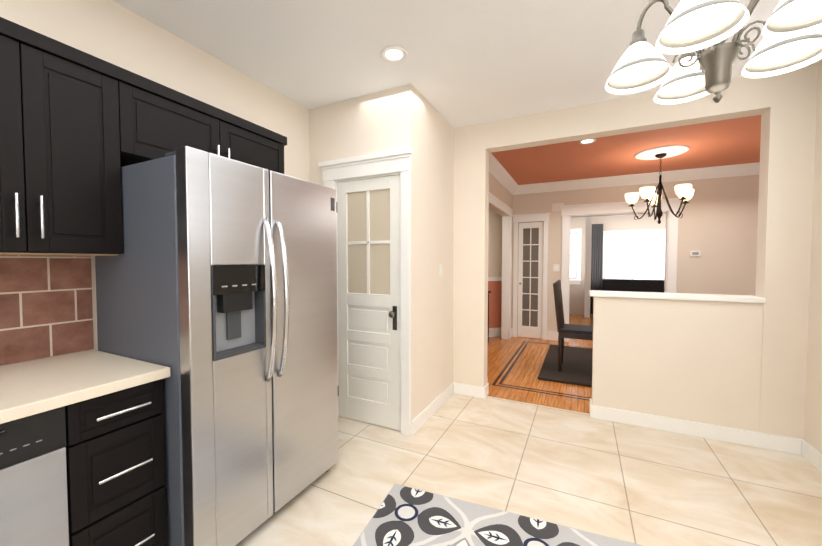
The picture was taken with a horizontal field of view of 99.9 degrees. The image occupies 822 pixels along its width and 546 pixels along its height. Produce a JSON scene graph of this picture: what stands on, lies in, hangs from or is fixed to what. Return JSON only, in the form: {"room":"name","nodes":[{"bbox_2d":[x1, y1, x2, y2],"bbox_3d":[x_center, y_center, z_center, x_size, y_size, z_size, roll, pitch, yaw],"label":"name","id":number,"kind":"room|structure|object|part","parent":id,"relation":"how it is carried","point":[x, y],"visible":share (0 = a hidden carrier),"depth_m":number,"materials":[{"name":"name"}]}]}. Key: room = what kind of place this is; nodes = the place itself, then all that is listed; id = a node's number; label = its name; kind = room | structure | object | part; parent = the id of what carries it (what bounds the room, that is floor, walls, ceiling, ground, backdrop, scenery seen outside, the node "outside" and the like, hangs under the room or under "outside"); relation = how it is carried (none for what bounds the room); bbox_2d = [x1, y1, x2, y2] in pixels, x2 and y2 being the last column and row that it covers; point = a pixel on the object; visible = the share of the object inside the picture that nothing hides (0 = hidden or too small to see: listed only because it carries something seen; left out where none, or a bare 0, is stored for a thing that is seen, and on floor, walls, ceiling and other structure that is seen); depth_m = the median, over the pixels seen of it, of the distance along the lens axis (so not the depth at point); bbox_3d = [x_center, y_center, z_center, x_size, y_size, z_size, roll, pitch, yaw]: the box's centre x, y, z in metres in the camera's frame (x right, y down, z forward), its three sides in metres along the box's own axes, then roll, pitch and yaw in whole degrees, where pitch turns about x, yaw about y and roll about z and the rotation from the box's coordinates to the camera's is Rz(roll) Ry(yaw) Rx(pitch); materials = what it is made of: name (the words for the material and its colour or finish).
{"room":"kitchen","nodes":[
{"label":"kitchen","id":0,"kind":"room"},
{"bbox_2d":[0,0,309,365],"bbox_3d":[-1.711,-0.046,1.596,0.140,2.680,5.600,1,2,26],"label":"wall","id":1,"kind":"structure","parent":0,"point":[114,33],"depth_m":1.97,"materials":[{"name":"paint"}]},
{"bbox_2d":[0,255,93,365],"bbox_3d":[-2.145,0.186,0.558,0.010,0.460,2.562,1,2,26],"label":"tile backsplash","id":2,"kind":"structure","parent":1,"relation":"attached to","point":[46,309],"depth_m":1.55,"materials":[{"name":"brown tile"}]},
{"bbox_2d":[0,17,127,255],"bbox_3d":[-1.584,-0.490,1.316,0.317,0.826,0.659,1,2,26],"label":"upper cabinet","id":3,"kind":"object","parent":1,"relation":"attached to","point":[79,129],"depth_m":1.36,"materials":[{"name":"black wood"}]},
{"bbox_2d":[124,69,286,173],"bbox_3d":[-1.226,-0.741,2.031,0.317,0.371,0.950,1,2,26],"label":"upper cabinet","id":4,"kind":"object","parent":1,"relation":"attached to","point":[159,119],"depth_m":1.78,"materials":[{"name":"black wood"}]},
{"bbox_2d":[309,84,420,420],"bbox_3d":[-0.427,-0.090,2.901,1.000,2.680,0.100,1,2,26],"label":"wall","id":5,"kind":"structure","parent":0,"point":[407,116],"depth_m":2.75,"materials":[{"name":"paint"}]},
{"bbox_2d":[318,148,412,435],"bbox_3d":[-0.364,0.156,2.850,0.875,2.190,0.150,1,2,26],"label":"door frame","id":6,"kind":"structure","parent":5,"relation":"attached to","point":[388,163],"depth_m":2.66,"materials":[{"name":"white wood"}]},
{"bbox_2d":[336,175,400,430],"bbox_3d":[-0.367,0.242,2.818,0.620,2.010,0.106,1,2,26],"label":"pantry door","id":7,"kind":"structure","parent":5,"relation":"in","point":[368,233],"depth_m":2.83,"materials":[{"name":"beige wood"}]},
{"bbox_2d":[421,94,453,411],"bbox_3d":[0.196,-0.099,3.144,0.100,2.680,0.850,1,2,26],"label":"wall","id":8,"kind":"structure","parent":0,"point":[437,135],"depth_m":3.09,"materials":[{"name":"paint"}]},
{"bbox_2d":[411,382,454,434],"bbox_3d":[0.223,1.188,3.107,0.020,0.110,0.970,1,2,26],"label":"baseboard","id":9,"kind":"structure","parent":8,"relation":"attached to","point":[423,416],"depth_m":3.01,"materials":[{"name":"white wood"}]},
{"bbox_2d":[439,264,441,276],"bbox_3d":[0.275,-0.020,3.180,0.010,0.120,0.080,1,2,26],"label":"light switch","id":10,"kind":"object","parent":8,"relation":"attached to","point":[440,270],"visible":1,"depth_m":3.17,"materials":[{"name":"white plastic"}]},
{"bbox_2d":[112,0,821,184],"bbox_3d":[1.155,-1.430,1.690,5.470,0.120,8.720,1,2,26],"label":"ceiling","id":11,"kind":"structure","parent":0,"point":[467,62],"depth_m":2.25,"materials":[{"name":"paint"}]},
{"bbox_2d":[381,46,407,62],"bbox_3d":[-0.107,-1.402,2.218,0.176,0.011,0.176,1,2,26],"label":"recessed light","id":12,"kind":"object","parent":11,"relation":"in","point":[394,54],"visible":1,"depth_m":2.21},
{"bbox_2d":[578,138,595,143],"bbox_3d":[1.918,-1.434,3.758,0.176,0.011,0.176,1,2,26],"label":"recessed light","id":13,"kind":"object","parent":11,"relation":"in","point":[588,141],"visible":0.96,"depth_m":3.76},
{"bbox_2d":[634,145,689,159],"bbox_3d":[3.013,-1.441,4.164,0.540,0.026,0.540,1,2,26],"label":"ceiling medallion","id":14,"kind":"object","parent":11,"relation":"attached to","point":[669,150],"visible":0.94,"depth_m":4.08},
{"bbox_2d":[625,153,693,223],"bbox_3d":[3.021,-1.012,4.202,0.707,0.834,0.686,1,2,26],"label":"dining chandelier","id":15,"kind":"object","parent":14,"relation":"hanging from","point":[684,192],"visible":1,"depth_m":4.14,"materials":[{"name":"white glass"}]},
{"bbox_2d":[605,0,821,104],"bbox_3d":[0.919,-0.941,1.041,0.574,0.855,0.576,1,2,26],"label":"chandelier","id":16,"kind":"object","parent":11,"relation":"hanging from","point":[792,38],"visible":1,"depth_m":1.02,"materials":[{"name":"white glass"}]},
{"bbox_2d":[488,209,501,336],"bbox_3d":[0.348,-0.160,5.256,1.594,2.660,3.031,1,2,26],"label":"wall","id":17,"kind":"structure","parent":0,"point":[495,259],"depth_m":6.14,"materials":[{"name":"paint"}]},
{"bbox_2d":[489,173,512,335],"bbox_3d":[1.114,-0.148,4.904,0.120,2.660,2.840,1,2,26],"label":"wall","id":18,"kind":"structure","parent":0,"point":[500,191],"depth_m":5.27,"materials":[{"name":"paint"}]},
{"bbox_2d":[489,192,512,339],"bbox_3d":[1.141,0.056,4.936,0.145,2.250,2.490,1,2,26],"label":"door frame","id":19,"kind":"structure","parent":18,"relation":"attached to","point":[496,202],"depth_m":5.92,"materials":[{"name":"white wood"}]},
{"bbox_2d":[489,153,518,193],"bbox_3d":[1.215,-1.405,4.800,0.115,0.140,2.580,1,2,26],"label":"crown molding","id":20,"kind":"structure","parent":18,"relation":"attached to","point":[500,174],"depth_m":4.96,"materials":[{"name":"white wood"}]},
{"bbox_2d":[236,314,821,545],"bbox_3d":[1.875,1.263,3.424,6.000,0.060,12.300,1,2,26],"label":"floor","id":21,"kind":"structure","parent":0,"point":[643,486],"depth_m":2.18,"materials":[{"name":"tile"}]},
{"bbox_2d":[0,407,68,545],"bbox_3d":[-1.542,0.878,1.030,0.593,0.860,0.594,1,2,26],"label":"dishwasher","id":22,"kind":"object","parent":21,"relation":"on","point":[33,495],"visible":0.94,"depth_m":1.09,"materials":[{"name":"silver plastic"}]},
{"bbox_2d":[64,379,166,545],"bbox_3d":[-1.352,0.866,1.438,0.665,0.868,0.300,1,2,26],"label":"base cabinet","id":23,"kind":"object","parent":21,"relation":"on","point":[115,466],"visible":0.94,"depth_m":1.29,"materials":[{"name":"black wood"}]},
{"bbox_2d":[95,146,337,545],"bbox_3d":[-0.976,0.382,1.940,0.824,1.800,0.927,1,2,26],"label":"fridge","id":24,"kind":"object","parent":21,"relation":"on","point":[137,292],"depth_m":1.57,"materials":[{"name":"grey metal"}]},
{"bbox_3d":[-0.705,0.359,1.805,0.072,1.745,0.923,1,2,26],"label":"fridge door","id":25,"kind":"part","parent":24,"relation":"part of","materials":[{"name":"silver metal"}]},
{"bbox_3d":[-0.681,-0.046,1.819,0.067,0.815,0.805,1,2,26],"label":"fridge panel","id":26,"kind":"part","parent":24,"relation":"part of","materials":[{"name":"silver metal"}]},
{"bbox_3d":[-0.668,0.135,1.716,0.081,0.802,0.102,1,2,26],"label":"fridge handle","id":27,"kind":"part","parent":24,"relation":"part of","materials":[{"name":"silver metal"}]},
{"bbox_2d":[488,291,490,342],"bbox_3d":[0.790,0.725,5.720,1.000,0.860,0.360,-1,2,-19],"label":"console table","id":28,"kind":"object","parent":21,"relation":"on","point":[488,315],"visible":0.17,"depth_m":5.71,"materials":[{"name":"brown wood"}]},
{"bbox_2d":[353,484,642,545],"bbox_3d":[0.249,1.317,0.717,1.620,0.014,2.300,1,2,21],"label":"kitchen rug","id":29,"kind":"object","parent":21,"relation":"on","point":[405,516],"visible":1,"depth_m":1.73,"materials":[{"name":"fabric"}]},
{"bbox_2d":[537,345,592,386],"bbox_3d":[3.020,1.194,4.120,2.670,0.030,1.730,1,2,26],"label":"dining rug","id":30,"kind":"object","parent":21,"relation":"on","point":[577,366],"visible":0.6,"depth_m":4.31,"materials":[{"name":"black fabric"}]},
{"bbox_2d":[553,280,592,371],"bbox_3d":[2.022,0.629,4.223,0.514,1.090,0.446,1,2,26],"label":"dining chair","id":31,"kind":"object","parent":30,"relation":"on","point":[575,331],"visible":0.83,"depth_m":4.12,"materials":[{"name":"brown wood"}]},
{"bbox_2d":[602,279,663,292],"bbox_3d":[5.328,0.632,7.440,2.100,0.930,0.900,1,2,26],"label":"sofa","id":32,"kind":"object","parent":21,"relation":"on","point":[634,285],"visible":0.08,"depth_m":7.81,"materials":[{"name":"black"}]},
{"bbox_3d":[-2.069,0.913,0.035,0.627,0.868,1.648,1,2,26],"label":"base cabinet","id":33,"kind":"object","parent":21,"relation":"on","visible":0},
{"bbox_2d":[0,349,170,423],"bbox_3d":[-1.853,0.442,0.422,0.657,0.040,2.562,1,2,26],"label":"countertop","id":34,"kind":"structure","parent":33,"relation":"on","point":[32,387],"depth_m":1.28,"materials":[{"name":"stone"}]},
{"bbox_2d":[569,213,665,314],"bbox_3d":[4.869,-0.269,8.487,4.820,2.660,0.120,1,2,26],"label":"wall","id":35,"kind":"structure","parent":0,"point":[609,223],"depth_m":8.51,"materials":[{"name":"beige paint"}]},
{"bbox_2d":[584,216,591,317],"bbox_3d":[4.248,-0.262,8.293,0.120,2.660,0.120,1,2,26],"label":"trim","id":36,"kind":"structure","parent":35,"relation":"attached to","point":[587,268],"depth_m":8.24,"materials":[{"name":"white wood"}]},
{"bbox_2d":[590,224,602,314],"bbox_3d":[4.510,-0.085,8.381,0.244,2.200,0.063,1,2,26],"label":"drape","id":37,"kind":"object","parent":35,"relation":"attached to","point":[597,258],"visible":0.69,"depth_m":8.37,"materials":[{"name":"grey fabric"}]},
{"bbox_2d":[570,229,665,284],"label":"living room window","id":38,"kind":"structure","parent":35,"relation":"in","point":[577,279],"depth_m":8.25,"materials":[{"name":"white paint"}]},
{"bbox_2d":[511,175,758,336],"bbox_3d":[3.618,-0.162,5.314,4.240,2.660,0.120,1,2,26],"label":"wall","id":39,"kind":"structure","parent":0,"point":[718,224],"depth_m":4.95,"materials":[{"name":"paint"}]},
{"bbox_2d":[518,222,543,338],"bbox_3d":[2.085,0.129,6.037,0.410,2.018,0.065,1,2,26],"label":"french door","id":40,"kind":"structure","parent":39,"relation":"in","point":[530,276],"depth_m":6.04,"materials":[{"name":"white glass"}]},
{"bbox_2d":[513,213,549,339],"bbox_3d":[2.068,0.063,6.001,0.610,2.165,0.040,1,2,26],"label":"door frame","id":41,"kind":"structure","parent":39,"relation":"attached to","point":[537,217],"depth_m":5.94,"materials":[{"name":"white wood"}]},
{"bbox_2d":[553,264,559,270],"bbox_3d":[2.451,-0.089,5.823,0.100,0.120,0.010,1,2,26],"label":"light switch","id":42,"kind":"object","parent":39,"relation":"attached to","point":[556,267],"visible":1,"depth_m":5.82,"materials":[{"name":"white plastic"}]},
{"bbox_2d":[552,203,563,211],"bbox_3d":[2.460,-1.098,5.785,0.180,0.140,0.008,1,2,26],"label":"air vent","id":43,"kind":"object","parent":39,"relation":"in","point":[556,207],"visible":0.79,"depth_m":5.79,"materials":[{"name":"white"}]},
{"bbox_2d":[560,198,679,341],"bbox_3d":[3.240,0.028,5.482,1.620,2.270,0.165,1,2,26],"label":"door frame","id":44,"kind":"structure","parent":39,"relation":"attached to","point":[568,212],"depth_m":5.39,"materials":[{"name":"white wood"}]},
{"bbox_2d":[512,162,759,194],"bbox_3d":[3.565,-1.418,5.166,4.000,0.140,0.115,1,2,26],"label":"crown molding","id":45,"kind":"structure","parent":39,"relation":"attached to","point":[746,169],"depth_m":5.18,"materials":[{"name":"white wood"}]},
{"bbox_2d":[690,251,700,255],"bbox_3d":[4.105,-0.281,4.987,0.120,0.080,0.024,1,2,26],"label":"thermostat","id":46,"kind":"object","parent":39,"relation":"attached to","point":[695,253],"visible":1,"depth_m":4.98,"materials":[{"name":"white plastic"}]},
{"bbox_2d":[453,62,818,439],"bbox_3d":[1.630,-0.093,2.985,2.810,2.680,0.140,1,2,26],"label":"wall","id":47,"kind":"structure","parent":0,"point":[784,105],"depth_m":2.64,"materials":[{"name":"paint"}]},
{"bbox_2d":[455,383,486,398],"bbox_3d":[0.587,1.176,3.461,0.316,0.110,0.020,1,2,26],"label":"baseboard","id":48,"kind":"structure","parent":47,"relation":"attached to","point":[463,389],"depth_m":3.44,"materials":[{"name":"white wood"}]},
{"bbox_2d":[487,328,558,382],"bbox_3d":[2.960,1.132,4.031,4.000,0.160,2.840,1,2,26],"label":"baseboard","id":49,"kind":"structure","parent":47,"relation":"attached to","point":[552,335],"depth_m":5.87,"materials":[{"name":"white wood"}]},
{"bbox_2d":[589,290,765,302],"bbox_3d":[2.060,0.185,2.781,1.110,0.038,0.210,1,2,26],"label":"half wall cap","id":50,"kind":"object","parent":47,"relation":"on","point":[696,297],"visible":1,"depth_m":2.69,"materials":[{"name":"white wood"}]},
{"bbox_2d":[589,402,798,454],"bbox_3d":[2.124,1.202,2.699,1.291,0.110,0.020,1,2,26],"label":"baseboard","id":51,"kind":"structure","parent":47,"relation":"attached to","point":[715,432],"depth_m":2.65,"materials":[{"name":"white wood"}]},
{"bbox_2d":[804,60,821,453],"bbox_3d":[1.644,0.007,0.011,0.140,2.680,5.460,1,2,26],"label":"wall","id":52,"kind":"structure","parent":0,"point":[813,421],"depth_m":2.30,"materials":[{"name":"paint"}]},
{"bbox_2d":[799,439,821,472],"bbox_3d":[1.541,1.292,0.027,0.020,0.110,5.320,1,2,26],"label":"baseboard","id":53,"kind":"structure","parent":52,"relation":"attached to","point":[808,452],"depth_m":2.30,"materials":[{"name":"white wood"}]}
]}

